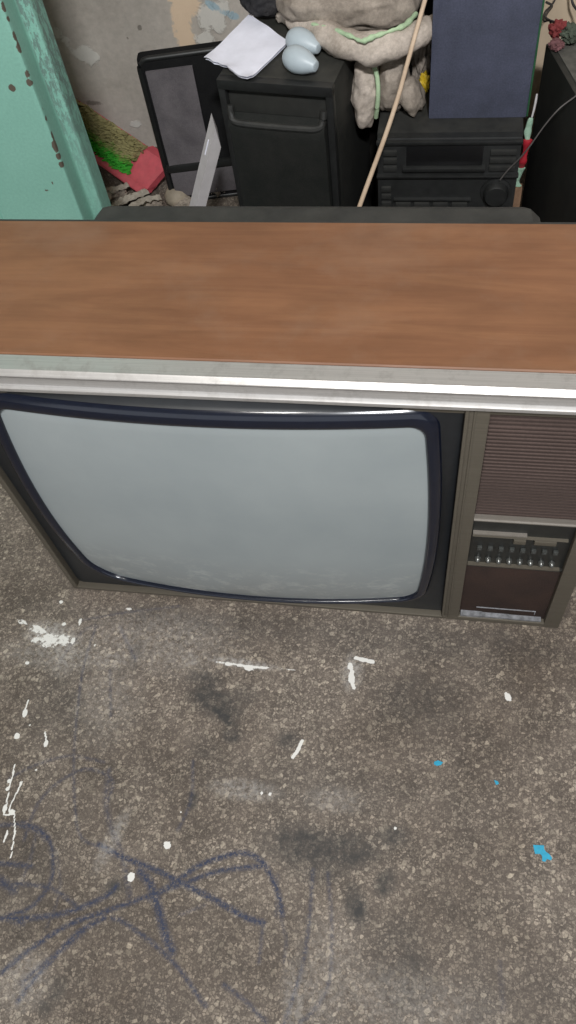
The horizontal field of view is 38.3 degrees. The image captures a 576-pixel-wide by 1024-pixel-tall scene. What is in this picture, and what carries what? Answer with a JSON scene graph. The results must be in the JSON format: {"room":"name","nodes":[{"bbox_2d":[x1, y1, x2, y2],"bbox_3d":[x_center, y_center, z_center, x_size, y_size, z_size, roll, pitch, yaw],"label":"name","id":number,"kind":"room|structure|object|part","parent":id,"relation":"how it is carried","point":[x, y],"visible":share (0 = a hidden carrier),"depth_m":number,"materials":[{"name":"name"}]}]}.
{"room":"storage room","nodes":[
{"label":"storage room","id":0,"kind":"room"},
{"bbox_2d":[42,0,527,146],"bbox_3d":[-0.085,-1.591,0.838,5.500,2.700,0.001,4,58,9],"label":"wall","id":1,"kind":"structure","parent":0,"point":[99,42],"depth_m":1.81,"materials":[{"name":"grey paint"}]},
{"bbox_2d":[0,144,575,1023],"bbox_3d":[-0.514,1.079,0.805,7.000,0.001,4.740,4,58,9],"label":"floor","id":2,"kind":"structure","parent":0,"point":[212,811],"depth_m":1.16,"materials":[{"name":"concrete"}]},
{"bbox_2d":[0,0,110,219],"bbox_3d":[-0.694,-0.907,0.838,0.626,2.100,0.075,4,58,9],"label":"door","id":3,"kind":"structure","parent":2,"relation":"on","point":[49,169],"depth_m":1.25,"materials":[{"name":"teal paint"}]},
{"bbox_2d":[106,186,128,205],"bbox_3d":[-0.408,-0.727,1.914,0.100,0.040,0.059,4,58,9],"label":"rag","id":4,"kind":"object","parent":2,"relation":"on","point":[121,193],"visible":0.22,"depth_m":1.90,"materials":[{"name":"brown fabric"}]},
{"bbox_2d":[76,99,164,192],"bbox_3d":[-0.403,-0.845,1.918,0.283,0.138,0.108,27,65,22],"label":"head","id":5,"kind":"object","parent":2,"relation":"on","point":[137,164],"visible":0.84,"depth_m":1.92},
{"bbox_3d":[-0.402,-0.849,1.929,0.275,0.117,0.083,29,65,23],"label":"plate","id":6,"kind":"part","parent":5,"relation":"part of","materials":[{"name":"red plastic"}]},
{"bbox_3d":[-0.404,-0.811,1.951,0.235,0.045,0.045,37,69,26],"label":"rail","id":7,"kind":"part","parent":5,"relation":"part of","materials":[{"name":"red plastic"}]},
{"bbox_2d":[142,200,162,205],"bbox_3d":[-0.310,-0.704,1.896,0.051,0.024,0.048,4,58,9],"label":"rag","id":8,"kind":"object","parent":2,"relation":"on","point":[153,202],"visible":0.3,"depth_m":1.89,"materials":[{"name":"beige fabric"}]},
{"bbox_2d":[107,182,161,205],"bbox_3d":[-0.365,-0.713,1.877,0.130,0.020,0.103,-29,59,-11],"label":"cloth","id":9,"kind":"object","parent":8,"relation":"on","point":[131,196],"visible":0.79,"depth_m":1.87,"materials":[{"name":"beige fabric"}]},
{"bbox_2d":[165,188,186,205],"bbox_3d":[-0.255,-0.724,1.893,0.056,0.039,0.056,4,58,9],"label":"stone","id":10,"kind":"object","parent":2,"relation":"on","point":[172,197],"visible":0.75,"depth_m":1.88,"materials":[{"name":"beige stone"}]},
{"bbox_2d":[174,196,190,205],"bbox_3d":[-0.237,-0.704,1.888,0.060,0.023,0.043,4,58,9],"label":"rag","id":11,"kind":"object","parent":2,"relation":"on","point":[186,201],"visible":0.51,"depth_m":1.88,"materials":[{"name":"beige fabric"}]},
{"bbox_2d":[137,41,237,199],"bbox_3d":[-0.166,-0.819,1.767,0.241,0.339,0.044,-6,57,3],"label":"framed panel","id":12,"kind":"object","parent":2,"relation":"on","point":[179,85],"visible":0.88,"depth_m":1.72,"materials":[{"name":"black plastic"}]},
{"bbox_2d":[189,113,220,205],"bbox_3d":[-0.184,-0.570,1.576,0.167,0.393,0.026,4,58,9],"label":"bar","id":13,"kind":"object","parent":2,"relation":"on","point":[210,152],"visible":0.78,"depth_m":1.48,"materials":[{"name":"white plastic"}]},
{"bbox_2d":[0,206,575,627],"bbox_3d":[0.024,-0.158,1.191,0.784,0.557,0.442,4,58,9],"label":"television","id":14,"kind":"object","parent":2,"relation":"on","point":[361,409],"visible":1,"depth_m":0.95,"materials":[{"name":"brown wood"}]},
{"bbox_3d":[-0.030,-0.134,0.873,0.784,0.037,0.026,4,58,9],"label":"moulding","id":15,"kind":"part","parent":14,"relation":"part of","materials":[{"name":"metal"}]},
{"bbox_3d":[0.000,0.008,1.109,0.780,0.521,0.022,4,58,9],"label":"frame","id":16,"kind":"part","parent":14,"relation":"part of","materials":[{"name":"brown metal"}]},
{"bbox_3d":[0.272,0.027,1.066,0.068,0.003,0.007,4,58,9],"label":"short rail","id":17,"kind":"part","parent":14,"relation":"part of","materials":[{"name":"metal"}]},
{"bbox_3d":[0.318,0.112,1.205,0.130,0.158,0.010,4,58,9],"label":"panel","id":18,"kind":"part","parent":14,"relation":"part of","materials":[{"name":"brown plastic"}]},
{"bbox_3d":[0.307,0.073,1.132,0.121,0.004,0.007,4,58,9],"label":"rail","id":19,"kind":"part","parent":14,"relation":"part of","materials":[{"name":"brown metal"}]},
{"bbox_3d":[0.300,0.037,1.075,0.016,0.009,0.007,4,58,9],"label":"label plate","id":20,"kind":"part","parent":14,"relation":"part of","materials":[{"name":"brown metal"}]},
{"bbox_3d":[0.303,0.038,1.084,0.128,0.127,0.014,4,58,9],"label":"control panel","id":21,"kind":"part","parent":14,"relation":"part of","materials":[{"name":"plastic"}]},
{"bbox_3d":[0.296,0.010,1.030,0.127,0.005,0.012,4,58,9],"label":"silver rail","id":22,"kind":"part","parent":14,"relation":"part of","materials":[{"name":"metal"}]},
{"bbox_2d":[475,414,575,519],"bbox_3d":[0.285,-0.052,0.945,0.130,0.208,0.011,4,58,9],"label":"speaker grille","id":23,"kind":"object","parent":14,"relation":"attached to","point":[525,464],"depth_m":0.94,"materials":[{"name":"brown plastic"}]},
{"bbox_3d":[0.332,0.039,1.069,0.028,0.008,0.007,4,58,9],"label":"label plate","id":24,"kind":"part","parent":14,"relation":"part of","materials":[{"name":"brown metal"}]},
{"bbox_2d":[216,0,370,206],"bbox_3d":[0.015,-0.693,1.557,0.226,0.515,0.264,12,60,14],"label":"loudspeaker","id":25,"kind":"object","parent":2,"relation":"on","point":[293,139],"depth_m":1.42,"materials":[{"name":"black plastic"}]},
{"bbox_2d":[204,14,285,78],"bbox_3d":[-0.067,-0.785,1.395,0.114,0.013,0.174,26,64,21],"label":"folded paper","id":26,"kind":"object","parent":25,"relation":"on","point":[252,44],"visible":0.99,"depth_m":1.39,"materials":[{"name":"white paper"}]},
{"bbox_3d":[-0.036,-0.893,1.426,0.103,0.072,0.076,4,58,9],"label":"knit cap","id":27,"kind":"part","parent":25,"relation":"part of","materials":[{"name":"black fabric"}]},
{"bbox_3d":[0.001,-0.582,1.532,0.198,0.441,0.016,12,60,14],"label":"frame","id":28,"kind":"part","parent":25,"relation":"part of","materials":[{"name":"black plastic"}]},
{"bbox_2d":[227,104,332,206],"bbox_3d":[0.000,-0.569,1.536,0.174,0.382,0.052,4,58,9],"label":"grille","id":29,"kind":"object","parent":25,"relation":"attached to","point":[281,154],"depth_m":1.44,"materials":[{"name":"black plastic"}]},
{"bbox_2d":[282,44,318,73],"bbox_3d":[0.020,-0.725,1.334,0.064,0.041,0.041,35,68,25],"label":"bulb","id":30,"kind":"object","parent":25,"relation":"on","point":[297,59],"visible":1,"depth_m":1.32,"materials":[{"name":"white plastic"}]},
{"bbox_2d":[285,27,320,54],"bbox_3d":[0.025,-0.770,1.361,0.064,0.041,0.041,36,68,25],"label":"bulb","id":31,"kind":"object","parent":25,"relation":"on","point":[302,36],"visible":0.87,"depth_m":1.35,"materials":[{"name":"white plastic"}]},
{"bbox_2d":[275,0,432,67],"bbox_3d":[0.114,-0.852,1.379,0.281,0.097,0.273,4,58,9],"label":"stuffed toy","id":32,"kind":"object","parent":25,"relation":"on","point":[350,30],"visible":0.94,"depth_m":1.33,"materials":[{"name":"grey fabric"}]},
{"bbox_3d":[0.109,-0.880,1.391,0.259,0.087,0.213,4,58,9],"label":"panel","id":33,"kind":"part","parent":32,"relation":"part of","materials":[{"name":"grey fabric"}]},
{"bbox_2d":[357,0,426,206],"bbox_3d":[0.209,-0.797,1.187,0.040,1.203,0.703,37,69,26],"label":"stick","id":34,"kind":"object","parent":2,"relation":"on","point":[423,5],"visible":0.66,"depth_m":1.29,"materials":[{"name":"beige wood"}]},
{"bbox_2d":[369,0,432,206],"bbox_3d":[0.208,-0.871,1.690,0.420,0.440,0.200,4,58,9],"label":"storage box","id":35,"kind":"object","parent":2,"relation":"on","point":[373,130],"visible":0.02,"depth_m":1.70,"materials":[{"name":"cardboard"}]},
{"bbox_2d":[434,760,442,765],"bbox_3d":[0.213,0.355,1.173,0.012,0.001,0.008,4,58,9],"label":"flake","id":36,"kind":"object","parent":2,"relation":"on","point":[437,763],"visible":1,"depth_m":1.17,"materials":[{"name":"blue paint"}]},
{"bbox_2d":[376,72,522,206],"bbox_3d":[0.304,-0.631,1.598,0.248,0.319,0.224,4,58,9],"label":"system","id":37,"kind":"object","parent":2,"relation":"on","point":[424,161],"visible":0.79,"depth_m":1.46,"materials":[{"name":"black plastic"}]},
{"bbox_2d":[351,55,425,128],"bbox_3d":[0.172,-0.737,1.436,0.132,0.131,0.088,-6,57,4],"label":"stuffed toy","id":38,"kind":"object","parent":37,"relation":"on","point":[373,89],"visible":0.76,"depth_m":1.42,"materials":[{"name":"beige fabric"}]},
{"bbox_2d":[410,14,431,79],"bbox_3d":[0.237,-0.819,1.459,0.051,0.126,0.055,38,69,26],"label":"rag","id":39,"kind":"object","parent":37,"relation":"on","point":[420,60],"visible":0.31,"depth_m":1.46,"materials":[{"name":"fabric"}]},
{"bbox_2d":[419,71,429,93],"bbox_3d":[0.241,-0.760,1.471,0.021,0.044,0.018,4,58,9],"label":"scrap","id":40,"kind":"object","parent":37,"relation":"on","point":[424,79],"visible":0.74,"depth_m":1.46,"materials":[{"name":"plastic"}]},
{"bbox_3d":[0.293,-0.560,1.555,0.244,0.319,0.016,4,58,9],"label":"panel","id":41,"kind":"part","parent":37,"relation":"part of","materials":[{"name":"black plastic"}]},
{"bbox_2d":[429,0,544,118],"bbox_3d":[0.322,-0.796,1.353,0.168,0.265,0.103,4,58,9],"label":"box","id":42,"kind":"object","parent":37,"relation":"on","point":[484,52],"visible":1,"depth_m":1.35,"materials":[{"name":"blue cardboard"}]},
{"bbox_3d":[0.372,-0.570,1.486,0.054,0.054,0.024,4,58,9],"label":"volume knob","id":43,"kind":"part","parent":37,"relation":"part of","materials":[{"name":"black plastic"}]},
{"bbox_2d":[513,184,521,206],"bbox_3d":[0.436,-0.554,1.614,0.014,0.184,0.016,4,58,9],"label":"wood offcut","id":44,"kind":"object","parent":2,"relation":"on","point":[518,190],"visible":0.29,"depth_m":1.55,"materials":[{"name":"brown wood"}]},
{"bbox_2d":[516,167,524,186],"bbox_3d":[0.423,-0.614,1.521,0.020,0.037,0.009,4,58,9],"label":"wrapper","id":45,"kind":"object","parent":44,"relation":"on","point":[520,170],"visible":0.58,"depth_m":1.52,"materials":[{"name":"green plastic"}]},
{"bbox_2d":[519,139,532,167],"bbox_3d":[0.421,-0.636,1.477,0.019,0.058,0.012,4,58,9],"label":"scrap","id":46,"kind":"object","parent":45,"relation":"on","point":[526,143],"visible":0.79,"depth_m":1.47,"materials":[{"name":"red plastic"}]},
{"bbox_2d":[524,94,537,139],"bbox_3d":[0.415,-0.676,1.420,0.014,0.081,0.008,4,58,9],"label":"wrapper","id":47,"kind":"object","parent":46,"relation":"on","point":[527,132],"depth_m":1.43,"materials":[{"name":"green plastic"}]},
{"bbox_3d":[0.417,-0.687,1.403,0.006,0.042,0.002,4,58,9],"label":"white strip","id":48,"kind":"part","parent":47,"relation":"part of","materials":[{"name":"white plastic"}]},
{"bbox_2d":[533,845,551,861],"bbox_3d":[0.335,0.451,1.097,0.016,0.001,0.026,-26,58,-9],"label":"flake","id":49,"kind":"object","parent":2,"relation":"on","point":[538,849],"visible":1,"depth_m":1.10,"materials":[{"name":"blue paint"}]},
{"bbox_2d":[521,43,575,221],"bbox_3d":[0.677,-0.532,1.445,0.380,0.393,0.466,-10,57,1],"label":"loudspeaker","id":50,"kind":"object","parent":2,"relation":"on","point":[549,191],"visible":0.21,"depth_m":1.44,"materials":[{"name":"black plastic"}]},
{"bbox_2d":[499,95,575,179],"bbox_3d":[0.430,-0.623,1.384,0.132,0.153,0.034,-11,57,0],"label":"cable","id":51,"kind":"object","parent":50,"relation":"hanging from","point":[572,98],"visible":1,"depth_m":1.36,"materials":[{"name":"grey rubber"}]},
{"bbox_2d":[544,1,553,22],"bbox_3d":[0.470,-0.880,1.469,0.049,0.072,0.198,-6,57,4],"label":"cable","id":52,"kind":"object","parent":50,"relation":"hanging from","point":[546,2],"visible":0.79,"depth_m":1.52,"materials":[{"name":"rubber"}]},
{"bbox_2d":[543,0,555,22],"bbox_3d":[0.470,-0.894,1.497,0.022,0.061,0.224,9,59,13],"label":"cable","id":53,"kind":"object","parent":50,"relation":"hanging from","point":[544,20],"visible":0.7,"depth_m":1.55,"materials":[{"name":"rubber"}]},
{"bbox_2d":[548,37,564,51],"bbox_3d":[0.449,-0.782,1.388,0.028,0.017,0.028,4,58,9],"label":"pink petals","id":54,"kind":"object","parent":50,"relation":"on","point":[556,44],"visible":1,"depth_m":1.38,"materials":[{"name":"plant"}]},
{"bbox_2d":[548,19,566,38],"bbox_3d":[0.453,-0.810,1.394,0.032,0.035,0.030,4,58,9],"label":"flower","id":55,"kind":"object","parent":50,"relation":"on","point":[555,28],"visible":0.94,"depth_m":1.39,"materials":[{"name":"plant"}]},
{"bbox_2d":[559,21,575,44],"bbox_3d":[0.474,-0.803,1.390,0.044,0.029,0.045,-40,62,-17],"label":"clump","id":56,"kind":"object","parent":50,"relation":"on","point":[568,35],"visible":1,"depth_m":1.38,"materials":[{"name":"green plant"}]},
{"bbox_2d":[527,0,575,152],"bbox_3d":[0.623,-0.982,1.600,0.250,0.620,0.035,4,58,9],"label":"board","id":57,"kind":"object","parent":2,"relation":"on","point":[562,9],"visible":0.22,"depth_m":1.66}
]}

